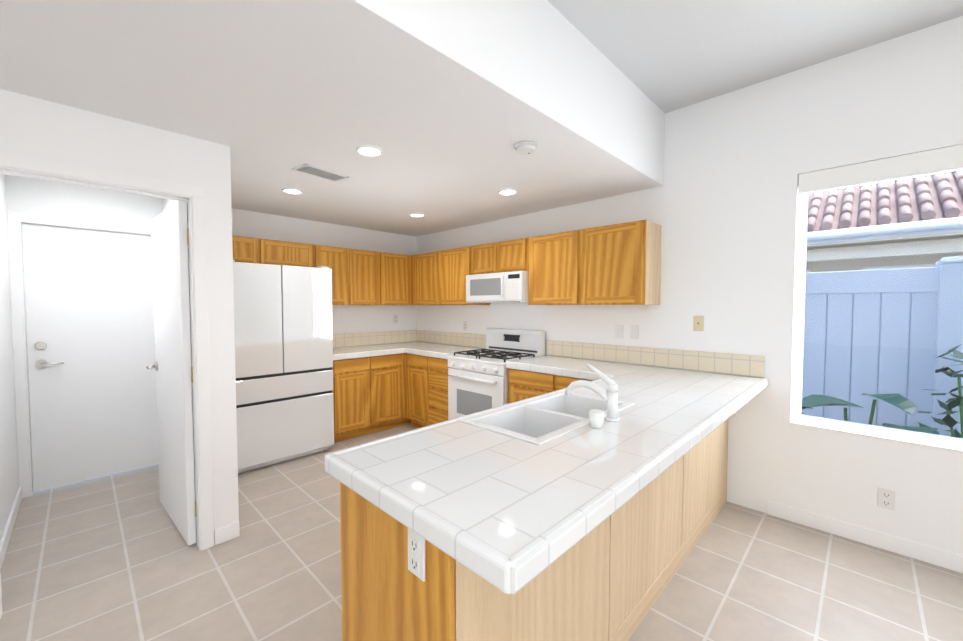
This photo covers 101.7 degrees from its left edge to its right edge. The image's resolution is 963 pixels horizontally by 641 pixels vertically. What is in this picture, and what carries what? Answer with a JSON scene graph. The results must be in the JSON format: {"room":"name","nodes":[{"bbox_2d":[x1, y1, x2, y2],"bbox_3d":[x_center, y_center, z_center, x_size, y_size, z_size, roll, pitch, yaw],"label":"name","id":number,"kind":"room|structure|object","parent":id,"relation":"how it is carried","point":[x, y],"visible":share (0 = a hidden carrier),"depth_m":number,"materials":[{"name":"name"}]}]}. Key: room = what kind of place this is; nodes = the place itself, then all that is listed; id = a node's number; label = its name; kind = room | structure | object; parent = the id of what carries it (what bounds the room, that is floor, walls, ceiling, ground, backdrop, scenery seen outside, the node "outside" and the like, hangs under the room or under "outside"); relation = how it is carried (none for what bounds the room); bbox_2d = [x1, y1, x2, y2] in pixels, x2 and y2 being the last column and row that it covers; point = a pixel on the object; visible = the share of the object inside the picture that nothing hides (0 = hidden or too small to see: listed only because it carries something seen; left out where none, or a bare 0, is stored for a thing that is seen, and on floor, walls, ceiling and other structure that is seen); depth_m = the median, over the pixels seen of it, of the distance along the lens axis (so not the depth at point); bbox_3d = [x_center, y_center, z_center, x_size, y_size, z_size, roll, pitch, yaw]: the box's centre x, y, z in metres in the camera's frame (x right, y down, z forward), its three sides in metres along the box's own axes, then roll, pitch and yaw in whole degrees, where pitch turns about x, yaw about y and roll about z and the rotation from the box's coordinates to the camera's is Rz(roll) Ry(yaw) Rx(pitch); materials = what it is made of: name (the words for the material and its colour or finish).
{"room":"kitchen","nodes":[
{"label":"kitchen","id":0,"kind":"room"},
{"bbox_2d":[0,174,18,541],"bbox_3d":[-2.890,0.152,2.261,1.580,2.370,0.120,2,3,44],"label":"wall","id":1,"kind":"structure","parent":0,"point":[9,481],"depth_m":2.59,"materials":[{"name":"white paint"}]},
{"bbox_2d":[0,486,21,567],"bbox_3d":[-2.843,1.287,2.351,1.580,0.095,0.014,2,3,44],"label":"baseboard","id":2,"kind":"structure","parent":1,"relation":"attached to","point":[9,527],"depth_m":2.41,"materials":[{"name":"white wood"}]},
{"bbox_2d":[0,89,238,544],"bbox_3d":[-3.498,0.220,0.423,0.120,2.370,5.600,2,3,44],"label":"wall","id":3,"kind":"structure","parent":0,"point":[30,126],"depth_m":2.21,"materials":[{"name":"white paint"}]},
{"bbox_2d":[0,151,213,618],"bbox_3d":[-1.943,0.298,2.019,0.152,2.096,0.882,2,3,44],"label":"door frame","id":4,"kind":"structure","parent":3,"relation":"attached to","point":[12,164],"depth_m":2.23,"materials":[{"name":"white wood"}]},
{"bbox_2d":[146,201,196,545],"bbox_3d":[-2.016,0.311,2.530,0.811,2.008,0.169,2,3,44],"label":"hall door","id":5,"kind":"structure","parent":3,"relation":"in","point":[172,366],"depth_m":2.40,"materials":[{"name":"white wood"}]},
{"bbox_2d":[226,521,239,533],"bbox_3d":[-1.866,1.270,2.793,0.800,0.095,0.014,2,3,44],"label":"baseboard","id":6,"kind":"structure","parent":3,"relation":"attached to","point":[234,526],"depth_m":2.39,"materials":[{"name":"white"}]},
{"bbox_2d":[162,198,176,211],"bbox_3d":[-2.191,0.125,2.975,1.580,2.370,0.120,2,3,44],"label":"wall","id":7,"kind":"structure","parent":0,"point":[167,203],"depth_m":3.26,"materials":[{"name":"white paint"}]},
{"bbox_2d":[5,174,416,333],"bbox_3d":[-3.816,-0.149,2.540,0.150,3.150,8.200,2,3,44],"label":"wall","id":8,"kind":"structure","parent":0,"point":[35,196],"depth_m":4.00,"materials":[{"name":"white paint"}]},
{"bbox_2d":[7,211,150,497],"bbox_3d":[-3.154,0.251,3.222,0.166,2.101,0.880,2,3,44],"label":"door frame","id":9,"kind":"structure","parent":8,"relation":"attached to","point":[15,220],"depth_m":2.89,"materials":[{"name":"white"}]},
{"bbox_2d":[22,223,158,491],"bbox_3d":[-3.112,0.281,3.199,0.108,2.018,0.774,2,3,44],"label":"garage door","id":10,"kind":"structure","parent":8,"relation":"in","point":[89,305],"depth_m":3.16,"materials":[{"name":"white"}]},
{"bbox_2d":[232,236,267,263],"bbox_3d":[-2.387,-0.650,3.644,0.321,0.250,0.597,2,3,44],"label":"upper cabinet","id":11,"kind":"object","parent":8,"relation":"attached to","point":[245,249],"depth_m":3.66,"materials":[{"name":"brown wood"}]},
{"bbox_2d":[268,240,315,266],"bbox_3d":[-2.054,-0.663,3.985,0.321,0.250,0.567,2,3,44],"label":"upper cabinet","id":12,"kind":"object","parent":8,"relation":"attached to","point":[279,252],"depth_m":3.92,"materials":[{"name":"brown wood"}]},
{"bbox_2d":[316,245,355,304],"bbox_3d":[-1.697,-0.487,4.356,0.321,0.630,0.446,2,3,44],"label":"upper cabinet","id":13,"kind":"object","parent":8,"relation":"attached to","point":[342,261],"depth_m":4.29,"materials":[{"name":"brown wood"}]},
{"bbox_2d":[356,249,387,304],"bbox_3d":[-1.450,-0.496,4.609,0.321,0.630,0.511,2,3,44],"label":"upper cabinet","id":14,"kind":"object","parent":8,"relation":"attached to","point":[371,266],"depth_m":4.56,"materials":[{"name":"brown wood"}]},
{"bbox_2d":[393,314,397,322],"bbox_3d":[-1.131,-0.022,5.179,0.011,0.115,0.070,2,3,44],"label":"outlet","id":15,"kind":"object","parent":8,"relation":"attached to","point":[395,318],"visible":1,"depth_m":5.17,"materials":[{"name":"white plastic"}]},
{"bbox_2d":[388,253,407,304],"bbox_3d":[-1.189,-0.506,4.875,0.321,0.630,0.486,2,3,44],"label":"upper cabinet","id":16,"kind":"object","parent":8,"relation":"attached to","point":[397,286],"depth_m":4.81,"materials":[{"name":"brown wood"}]},
{"bbox_2d":[0,0,664,236],"bbox_3d":[-2.612,-1.343,1.423,3.470,0.680,8.350,2,3,44],"label":"ceiling","id":17,"kind":"structure","parent":0,"point":[445,106],"depth_m":1.87,"materials":[{"name":"white paint"}]},
{"bbox_2d":[282,188,302,194],"bbox_3d":[-1.558,-1.067,3.236,0.162,0.018,0.162,2,3,44],"label":"recessed light","id":18,"kind":"object","parent":17,"relation":"in","point":[293,191],"visible":0.96,"depth_m":3.24,"materials":[{"name":"white"}]},
{"bbox_2d":[292,164,348,181],"bbox_3d":[-1.143,-1.049,2.802,0.180,0.010,0.340,2,3,36],"label":"ceiling vent","id":19,"kind":"object","parent":17,"relation":"in","point":[319,172],"visible":1,"depth_m":2.78,"materials":[{"name":"white plastic"}]},
{"bbox_2d":[355,145,382,156],"bbox_3d":[-0.686,-1.036,2.398,0.162,0.018,0.162,2,3,44],"label":"recessed light","id":20,"kind":"object","parent":17,"relation":"in","point":[368,151],"visible":0.98,"depth_m":2.39,"materials":[{"name":"white"}]},
{"bbox_2d":[409,213,424,216],"bbox_3d":[-0.670,-1.099,4.087,0.162,0.018,0.162,2,3,44],"label":"recessed light","id":21,"kind":"object","parent":17,"relation":"in","point":[417,215],"visible":0.94,"depth_m":4.07,"materials":[{"name":"white"}]},
{"bbox_2d":[498,189,516,195],"bbox_3d":[0.216,-1.068,3.263,0.162,0.018,0.162,2,3,44],"label":"recessed light","id":22,"kind":"object","parent":17,"relation":"in","point":[506,192],"visible":0.98,"depth_m":3.25,"materials":[{"name":"white"}]},
{"bbox_2d":[514,141,536,154],"bbox_3d":[0.262,-1.017,2.325,0.136,0.037,0.136,2,3,44],"label":"smoke detector","id":23,"kind":"object","parent":17,"relation":"attached to","point":[525,148],"visible":0.96,"depth_m":2.29,"materials":[{"name":"white plastic"}]},
{"bbox_2d":[0,423,962,640],"bbox_3d":[-0.671,1.486,-0.371,8.900,0.100,8.350,2,3,44],"label":"floor","id":24,"kind":"structure","parent":0,"point":[114,557],"depth_m":2.05,"materials":[{"name":"tile"}]},
{"bbox_2d":[233,260,333,472],"bbox_3d":[-2.020,0.383,3.741,0.730,1.798,0.910,2,3,44],"label":"refrigerator","id":25,"kind":"object","parent":24,"relation":"on","point":[283,327],"visible":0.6,"depth_m":3.48,"materials":[{"name":"white metal"}]},
{"bbox_2d":[332,356,375,442],"bbox_3d":[-1.552,0.817,4.342,0.616,0.884,0.489,2,3,44],"label":"base cabinet","id":26,"kind":"object","parent":24,"relation":"on","point":[373,394],"depth_m":4.13,"materials":[{"name":"brown wood"}]},
{"bbox_2d":[376,353,403,431],"bbox_3d":[-1.308,0.808,4.592,0.616,0.884,0.480,2,3,44],"label":"base cabinet","id":27,"kind":"object","parent":24,"relation":"on","point":[389,368],"depth_m":4.44,"materials":[{"name":"brown wood"}]},
{"bbox_2d":[404,353,423,427],"bbox_3d":[-0.529,0.805,4.661,0.436,0.884,0.616,2,3,44],"label":"base cabinet","id":28,"kind":"object","parent":24,"relation":"on","point":[413,403],"depth_m":4.50,"materials":[{"name":"brown wood"}]},
{"bbox_2d":[333,330,415,360],"bbox_3d":[-1.190,0.266,4.672,0.643,0.218,1.497,2,3,44],"label":"countertop","id":29,"kind":"structure","parent":28,"relation":"on","point":[369,344],"depth_m":4.69,"materials":[{"name":"tile"}]},
{"bbox_2d":[404,330,485,358],"bbox_3d":[-0.398,0.273,4.481,0.759,0.218,0.663,2,3,44],"label":"countertop","id":30,"kind":"structure","parent":28,"relation":"on","point":[436,344],"depth_m":4.74,"materials":[{"name":"tile"}]},
{"bbox_2d":[420,355,449,426],"bbox_3d":[-0.266,0.815,4.404,0.435,0.884,0.616,2,3,44],"label":"base cabinet","id":31,"kind":"object","parent":24,"relation":"on","point":[433,371],"depth_m":4.21,"materials":[{"name":"brown wood"}]},
{"bbox_2d":[340,482,571,640],"bbox_3d":[-0.103,0.930,1.311,0.573,0.884,0.504,2,3,44],"label":"base cabinet","id":32,"kind":"object","parent":24,"relation":"on","point":[383,600],"depth_m":1.11,"materials":[{"name":"brown wood"}]},
{"bbox_2d":[324,454,399,521],"bbox_3d":[-0.140,0.469,1.321,0.390,0.062,0.576,2,3,44],"label":"countertop","id":33,"kind":"structure","parent":32,"relation":"on","point":[381,499],"depth_m":1.10,"materials":[{"name":"tile"}]},
{"bbox_2d":[408,528,425,581],"bbox_3d":[-0.167,0.594,1.000,0.070,0.115,0.011,2,3,44],"label":"outlet","id":34,"kind":"object","parent":32,"relation":"attached to","point":[416,554],"visible":0.88,"depth_m":0.99,"materials":[{"name":"white plastic"}]},
{"bbox_2d":[447,328,544,419],"bbox_3d":[0.129,0.687,3.941,0.760,1.175,0.687,2,3,44],"label":"gas range","id":35,"kind":"object","parent":24,"relation":"on","point":[477,380],"visible":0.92,"depth_m":3.84,"materials":[{"name":"white metal"}]},
{"bbox_2d":[508,368,543,403],"bbox_3d":[0.643,0.848,3.517,0.565,0.884,0.616,2,3,44],"label":"base cabinet","id":36,"kind":"object","parent":24,"relation":"on","point":[522,384],"depth_m":3.36,"materials":[{"name":"brown wood"}]},
{"bbox_2d":[506,340,627,367],"bbox_3d":[0.775,0.320,3.349,0.961,0.208,0.644,2,3,44],"label":"countertop","id":37,"kind":"structure","parent":36,"relation":"on","point":[555,349],"depth_m":3.65,"materials":[{"name":"tile"}]},
{"bbox_2d":[544,374,591,393],"bbox_3d":[0.948,0.859,3.219,0.560,0.884,0.616,2,3,44],"label":"base cabinet","id":38,"kind":"object","parent":24,"relation":"on","point":[552,383],"depth_m":3.12,"materials":[{"name":"brown wood"}]},
{"bbox_2d":[328,346,767,593],"bbox_3d":[0.699,0.371,1.985,0.840,0.208,2.703,2,3,44],"label":"countertop","id":39,"kind":"structure","parent":38,"relation":"on","point":[505,514],"depth_m":1.24,"materials":[{"name":"tile"}]},
{"bbox_2d":[460,391,633,444],"bbox_3d":[0.333,0.519,1.809,0.416,0.206,0.796,2,3,44],"label":"sink","id":40,"kind":"object","parent":39,"relation":"in","point":[542,420],"visible":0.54,"depth_m":1.85,"materials":[{"name":"white ceramic"}]},
{"bbox_2d":[565,363,619,421],"bbox_3d":[0.491,0.309,1.759,0.268,0.231,0.064,2,3,44],"label":"faucet","id":41,"kind":"object","parent":39,"relation":"on","point":[609,396],"visible":1,"depth_m":1.69,"materials":[{"name":"white metal"}]},
{"bbox_2d":[589,409,603,428],"bbox_3d":[0.466,0.398,1.591,0.060,0.065,0.060,2,3,44],"label":"candle cup","id":42,"kind":"object","parent":39,"relation":"on","point":[596,418],"visible":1,"depth_m":1.57,"materials":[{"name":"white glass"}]},
{"bbox_2d":[572,475,659,640],"bbox_3d":[0.361,1.054,1.802,0.557,0.599,0.840,2,3,44],"label":"base cabinet","id":43,"kind":"object","parent":24,"relation":"on","point":[610,577],"depth_m":1.58,"materials":[{"name":"brown wood"}]},
{"bbox_2d":[656,449,691,599],"bbox_3d":[0.794,0.896,2.240,0.557,0.884,0.440,2,3,44],"label":"base cabinet","id":44,"kind":"object","parent":24,"relation":"on","point":[672,516],"depth_m":2.02,"materials":[{"name":"brown wood"}]},
{"bbox_2d":[688,419,727,554],"bbox_3d":[1.242,0.879,2.698,0.557,0.884,0.952,2,3,44],"label":"base cabinet","id":45,"kind":"object","parent":24,"relation":"on","point":[707,467],"depth_m":2.46,"materials":[{"name":"brown wood"}]},
{"bbox_2d":[616,347,703,357],"bbox_3d":[1.316,0.335,2.807,0.390,0.196,0.663,2,3,44],"label":"countertop","id":46,"kind":"structure","parent":45,"relation":"on","point":[660,353],"depth_m":3.13,"materials":[{"name":"tile"}]},
{"bbox_2d":[416,16,962,554],"bbox_3d":[2.195,-0.147,2.503,8.900,3.150,0.150,2,3,44],"label":"wall","id":47,"kind":"structure","parent":0,"point":[720,206],"depth_m":2.64,"materials":[{"name":"white paint"}]},
{"bbox_2d":[404,251,439,304],"bbox_3d":[-0.592,-0.504,4.834,0.630,0.630,0.389,2,3,44],"label":"upper cabinet","id":48,"kind":"object","parent":47,"relation":"attached to","point":[422,271],"depth_m":4.78,"materials":[{"name":"brown wood"}]},
{"bbox_2d":[463,321,466,330],"bbox_3d":[-0.201,0.065,4.740,0.070,0.115,0.011,2,3,44],"label":"outlet","id":49,"kind":"object","parent":47,"relation":"attached to","point":[464,325],"visible":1,"depth_m":4.73,"materials":[{"name":"white plastic"}]},
{"bbox_2d":[440,247,489,304],"bbox_3d":[-0.225,-0.493,4.523,0.600,0.630,0.321,2,3,44],"label":"upper cabinet","id":50,"kind":"object","parent":47,"relation":"attached to","point":[454,266],"depth_m":4.38,"materials":[{"name":"brown wood"}]},
{"bbox_2d":[468,243,491,274],"bbox_3d":[0.146,-0.640,4.154,0.432,0.308,0.321,2,3,44],"label":"upper cabinet","id":51,"kind":"object","parent":47,"relation":"attached to","point":[480,256],"depth_m":4.09,"materials":[{"name":"brown wood"}]},
{"bbox_2d":[492,238,527,272],"bbox_3d":[0.380,-0.632,3.925,0.437,0.308,0.321,2,3,44],"label":"upper cabinet","id":52,"kind":"object","parent":47,"relation":"attached to","point":[511,255],"depth_m":3.81,"materials":[{"name":"brown wood"}]},
{"bbox_2d":[466,271,528,302],"bbox_3d":[0.226,-0.329,4.010,0.760,0.296,0.430,2,3,44],"label":"microwave","id":53,"kind":"object","parent":52,"relation":"attached to","point":[506,287],"visible":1,"depth_m":3.82,"materials":[{"name":"white plastic"}]},
{"bbox_2d":[528,232,567,304],"bbox_3d":[0.757,-0.457,3.564,0.610,0.630,0.321,2,3,44],"label":"upper cabinet","id":54,"kind":"object","parent":47,"relation":"attached to","point":[547,254],"depth_m":3.50,"materials":[{"name":"brown wood"}]},
{"bbox_2d":[568,220,661,304],"bbox_3d":[1.100,-0.445,3.229,0.614,0.630,0.321,2,3,44],"label":"upper cabinet","id":55,"kind":"object","parent":47,"relation":"attached to","point":[617,264],"depth_m":3.08,"materials":[{"name":"brown wood"}]},
{"bbox_2d":[615,325,622,337],"bbox_3d":[1.185,0.095,3.382,0.070,0.115,0.018,2,3,44],"label":"outlet","id":56,"kind":"object","parent":47,"relation":"attached to","point":[618,331],"visible":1,"depth_m":3.38,"materials":[{"name":"white plastic"}]},
{"bbox_2d":[630,325,638,338],"bbox_3d":[1.281,0.099,3.288,0.070,0.115,0.018,2,3,44],"label":"outlet","id":57,"kind":"object","parent":47,"relation":"attached to","point":[634,332],"visible":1,"depth_m":3.29,"materials":[{"name":"white plastic"}]},
{"bbox_2d":[693,316,703,330],"bbox_3d":[1.630,0.021,2.948,0.070,0.115,0.011,2,3,44],"label":"phone jack","id":58,"kind":"object","parent":47,"relation":"attached to","point":[698,323],"visible":1,"depth_m":2.94,"materials":[{"name":"beige plastic"}]},
{"bbox_2d":[767,500,962,572],"bbox_3d":[3.564,1.333,1.104,4.510,0.095,0.014,2,3,44],"label":"baseboard","id":59,"kind":"structure","parent":47,"relation":"attached to","point":[922,552],"depth_m":2.32,"materials":[{"name":"white wood"}]},
{"bbox_2d":[790,170,962,451],"bbox_3d":[2.371,-0.123,2.312,0.820,1.624,0.147,2,3,44],"label":"window","id":60,"kind":"structure","parent":47,"relation":"in","point":[903,435],"depth_m":2.46,"materials":[{"name":"clear glass"}]},
{"bbox_2d":[798,144,962,194],"bbox_3d":[2.357,-0.868,2.270,0.812,0.128,0.073,2,3,44],"label":"roller shade","id":61,"kind":"object","parent":60,"relation":"attached to","point":[941,160],"visible":1,"depth_m":2.26,"materials":[{"name":"white fabric"}]},
{"bbox_2d":[877,487,894,510],"bbox_3d":[2.353,1.037,2.279,0.070,0.115,0.011,2,3,44],"label":"outlet","id":62,"kind":"object","parent":47,"relation":"attached to","point":[886,498],"visible":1,"depth_m":2.28,"materials":[{"name":"white plastic"}]},
{"bbox_2d":[548,0,962,112],"bbox_3d":[0.570,-1.507,-1.696,5.430,0.120,8.350,2,3,44],"label":"ceiling","id":63,"kind":"structure","parent":0,"point":[665,56],"depth_m":2.17,"materials":[{"name":"white paint"}]},
{"label":"outside","id":64,"kind":"structure","parent":0,"visible":0},
{"bbox_3d":[5.161,1.300,5.953,16.000,0.100,8.850,2,3,44],"label":"ground","id":65,"kind":"structure","parent":64,"visible":0},
{"bbox_2d":[802,256,962,435],"bbox_3d":[3.152,0.412,3.596,9.628,1.850,0.160,2,3,44],"label":"fence","id":66,"kind":"object","parent":65,"relation":"on","point":[921,290],"depth_m":3.32,"materials":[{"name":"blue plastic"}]},
{"bbox_2d":[802,344,962,437],"bbox_3d":[2.835,0.757,2.866,1.765,1.226,1.026,2,3,44],"label":"plant","id":67,"kind":"object","parent":65,"relation":"on","point":[815,400],"depth_m":2.72,"materials":[{"name":"green plant"}]},
{"bbox_2d":[806,169,962,272],"bbox_3d":[5.226,-0.965,5.935,20.000,4.428,3.531,2,3,44],"label":"neighbouring house","id":68,"kind":"structure","parent":65,"relation":"on","point":[944,241],"depth_m":4.54,"materials":[{"name":"pink tile"}]}
]}

